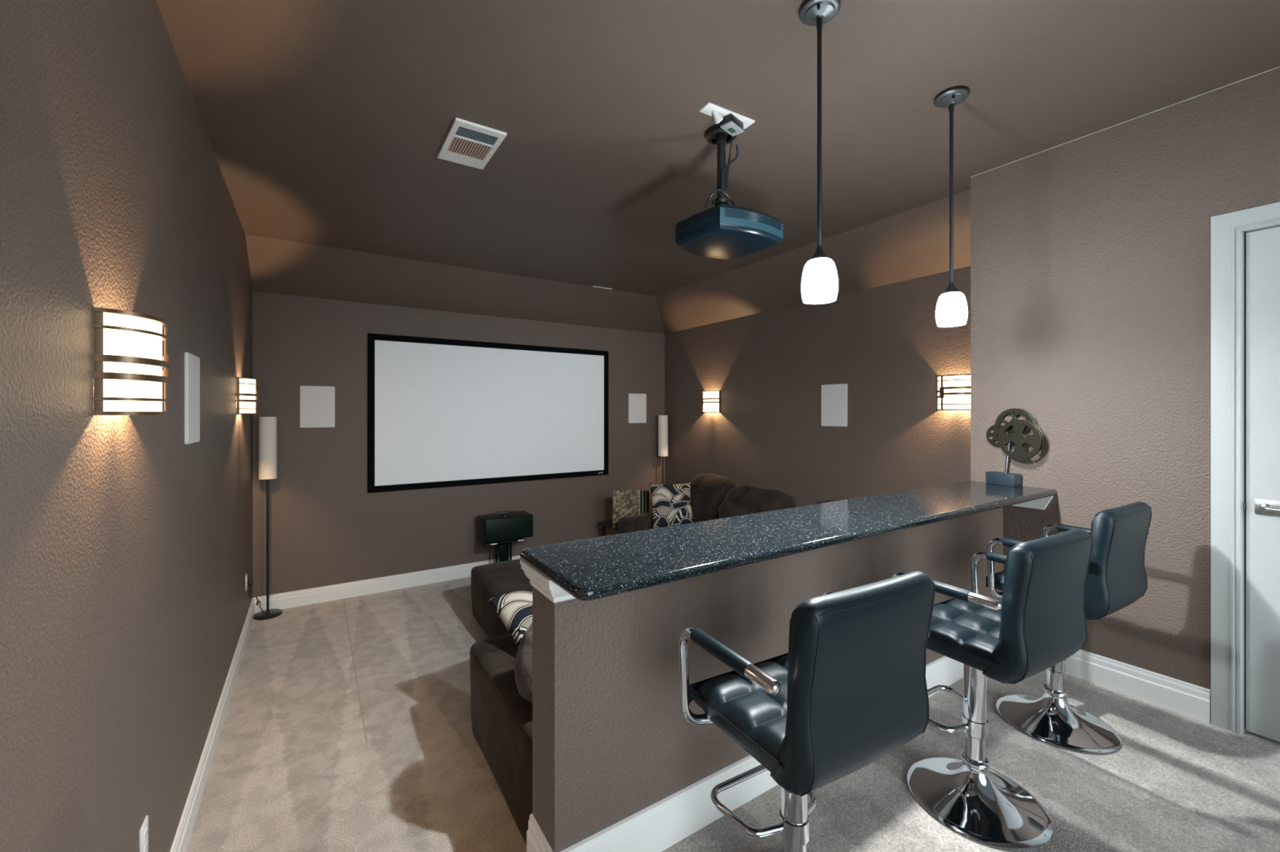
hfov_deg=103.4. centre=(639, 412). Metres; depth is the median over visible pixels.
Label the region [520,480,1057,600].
countertop
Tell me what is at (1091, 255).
wall
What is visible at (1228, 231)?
trim
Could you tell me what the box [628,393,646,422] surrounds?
wall speaker
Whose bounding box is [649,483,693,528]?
throw pillow
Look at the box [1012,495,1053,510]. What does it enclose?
trim
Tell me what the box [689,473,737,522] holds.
cushion
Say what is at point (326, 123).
ceiling
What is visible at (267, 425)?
floor lamp
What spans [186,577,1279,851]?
floor
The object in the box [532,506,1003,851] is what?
wall
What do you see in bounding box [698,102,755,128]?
outlet plate
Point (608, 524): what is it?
end table
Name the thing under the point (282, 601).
baseboard
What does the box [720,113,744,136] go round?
box
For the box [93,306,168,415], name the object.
wall sconce
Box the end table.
[598,520,617,536]
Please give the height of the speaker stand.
0.438 m
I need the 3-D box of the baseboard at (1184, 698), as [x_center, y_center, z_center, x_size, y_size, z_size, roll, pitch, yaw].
[2.275,1.286,2.540,0.017,0.144,0.790,0,0,-33]
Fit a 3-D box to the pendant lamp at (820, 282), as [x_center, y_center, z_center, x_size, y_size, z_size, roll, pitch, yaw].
[0.623,-0.895,1.754,0.136,1.018,0.136,0,0,-33]
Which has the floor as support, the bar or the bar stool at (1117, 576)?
the bar stool at (1117, 576)
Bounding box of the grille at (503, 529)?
[485,515,533,542]
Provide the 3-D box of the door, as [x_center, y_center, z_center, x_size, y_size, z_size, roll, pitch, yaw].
[2.767,0.293,1.788,0.097,2.101,0.834,0,0,-33]
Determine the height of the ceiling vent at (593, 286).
0.008 m
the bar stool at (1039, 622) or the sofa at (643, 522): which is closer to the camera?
the bar stool at (1039, 622)
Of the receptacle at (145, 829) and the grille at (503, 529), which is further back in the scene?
the grille at (503, 529)
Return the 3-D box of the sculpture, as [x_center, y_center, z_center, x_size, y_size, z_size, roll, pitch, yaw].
[2.063,0.194,2.799,0.071,0.429,0.302,0,0,-22]
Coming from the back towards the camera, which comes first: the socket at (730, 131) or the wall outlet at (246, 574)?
the wall outlet at (246, 574)
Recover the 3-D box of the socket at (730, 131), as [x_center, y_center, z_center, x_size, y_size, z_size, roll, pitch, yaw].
[0.440,-1.351,2.426,0.024,0.005,0.038,0,0,43]
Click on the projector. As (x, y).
(724, 230)
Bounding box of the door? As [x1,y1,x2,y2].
[1243,226,1279,742]
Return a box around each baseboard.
[169,598,254,851]
[253,555,519,613]
[526,656,964,851]
[1063,649,1210,724]
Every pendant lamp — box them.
[799,0,840,304]
[933,85,969,327]
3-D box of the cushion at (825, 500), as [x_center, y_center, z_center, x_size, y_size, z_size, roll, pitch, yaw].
[1.676,1.060,4.226,0.389,0.639,0.761,0,0,-30]
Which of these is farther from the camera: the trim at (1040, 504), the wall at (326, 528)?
the wall at (326, 528)
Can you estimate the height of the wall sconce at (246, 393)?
0.264 m
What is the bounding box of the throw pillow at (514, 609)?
[487,586,532,648]
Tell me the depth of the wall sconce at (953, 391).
3.71 m
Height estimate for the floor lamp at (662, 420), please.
1.748 m
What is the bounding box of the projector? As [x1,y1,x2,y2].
[675,124,782,260]
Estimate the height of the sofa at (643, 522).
0.918 m
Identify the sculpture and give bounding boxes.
[986,408,1043,487]
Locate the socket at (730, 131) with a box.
[727,128,735,133]
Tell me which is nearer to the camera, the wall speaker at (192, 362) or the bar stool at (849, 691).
the bar stool at (849, 691)
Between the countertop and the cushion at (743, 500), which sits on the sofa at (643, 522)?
the cushion at (743, 500)
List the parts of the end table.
leg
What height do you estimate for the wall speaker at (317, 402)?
0.387 m
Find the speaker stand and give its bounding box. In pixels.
[478,537,524,562]
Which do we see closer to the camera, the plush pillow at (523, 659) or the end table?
the plush pillow at (523, 659)
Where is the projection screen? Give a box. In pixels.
[367,333,608,493]
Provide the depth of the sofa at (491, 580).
4.03 m
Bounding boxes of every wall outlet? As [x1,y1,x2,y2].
[139,815,148,851]
[245,573,247,591]
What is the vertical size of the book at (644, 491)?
0.400 m
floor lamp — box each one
[248,417,282,620]
[657,415,667,484]
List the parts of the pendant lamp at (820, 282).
rod, lamp shade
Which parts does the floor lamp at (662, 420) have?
lamp shade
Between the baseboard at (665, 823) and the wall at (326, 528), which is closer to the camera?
the baseboard at (665, 823)
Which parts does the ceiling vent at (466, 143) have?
blank panel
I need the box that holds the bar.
[495,511,514,516]
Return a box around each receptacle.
[143,826,147,842]
[143,840,147,851]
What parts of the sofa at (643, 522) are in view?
arm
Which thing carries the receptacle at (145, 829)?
attached to the wall outlet at (144, 832)
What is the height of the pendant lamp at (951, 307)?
1.018 m
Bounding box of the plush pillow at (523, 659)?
[514,622,532,702]
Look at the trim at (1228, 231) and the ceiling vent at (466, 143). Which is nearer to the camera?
the trim at (1228, 231)
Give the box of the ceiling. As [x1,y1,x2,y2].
[155,0,1279,333]
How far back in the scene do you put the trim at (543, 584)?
1.39 m
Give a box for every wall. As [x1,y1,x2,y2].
[0,0,253,851]
[253,291,664,597]
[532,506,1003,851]
[664,266,970,505]
[970,67,1279,689]
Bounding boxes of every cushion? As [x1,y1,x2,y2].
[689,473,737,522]
[718,484,795,518]
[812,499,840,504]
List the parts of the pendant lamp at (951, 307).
lamp shade, rod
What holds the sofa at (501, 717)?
on the floor
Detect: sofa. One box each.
[469,633,532,844]
[471,558,532,638]
[617,503,805,533]
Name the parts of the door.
handle plate, lever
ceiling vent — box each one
[436,117,506,169]
[592,285,612,289]
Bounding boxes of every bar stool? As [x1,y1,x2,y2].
[678,571,934,851]
[890,528,1093,849]
[986,501,1151,753]
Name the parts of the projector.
panel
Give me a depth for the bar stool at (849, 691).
1.13 m
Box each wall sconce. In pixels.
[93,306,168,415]
[236,377,257,414]
[702,390,720,413]
[936,373,970,410]
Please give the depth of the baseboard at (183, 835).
2.52 m
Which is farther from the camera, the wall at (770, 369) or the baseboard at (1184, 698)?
the wall at (770, 369)
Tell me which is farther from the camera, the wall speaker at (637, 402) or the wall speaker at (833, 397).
the wall speaker at (637, 402)
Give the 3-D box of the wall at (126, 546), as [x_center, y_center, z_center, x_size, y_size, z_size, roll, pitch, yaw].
[-1.720,0.168,1.721,0.120,3.244,6.758,0,0,-33]
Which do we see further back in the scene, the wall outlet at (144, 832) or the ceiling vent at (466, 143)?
the ceiling vent at (466, 143)
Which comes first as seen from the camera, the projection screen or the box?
the box
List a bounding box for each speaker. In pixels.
[184,351,199,444]
[300,386,334,427]
[476,511,533,543]
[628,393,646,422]
[821,383,847,426]
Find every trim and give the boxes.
[520,560,575,603]
[971,66,1279,177]
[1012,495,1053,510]
[1210,202,1279,734]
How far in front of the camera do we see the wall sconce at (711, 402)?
6.00 m
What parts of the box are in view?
plate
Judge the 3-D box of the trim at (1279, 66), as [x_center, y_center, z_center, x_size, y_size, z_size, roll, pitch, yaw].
[2.637,-1.403,1.993,0.004,0.004,2.444,0,0,-33]
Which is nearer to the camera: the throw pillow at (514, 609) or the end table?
the throw pillow at (514, 609)
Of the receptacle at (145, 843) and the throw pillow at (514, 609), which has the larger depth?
the throw pillow at (514, 609)
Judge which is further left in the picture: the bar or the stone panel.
the bar

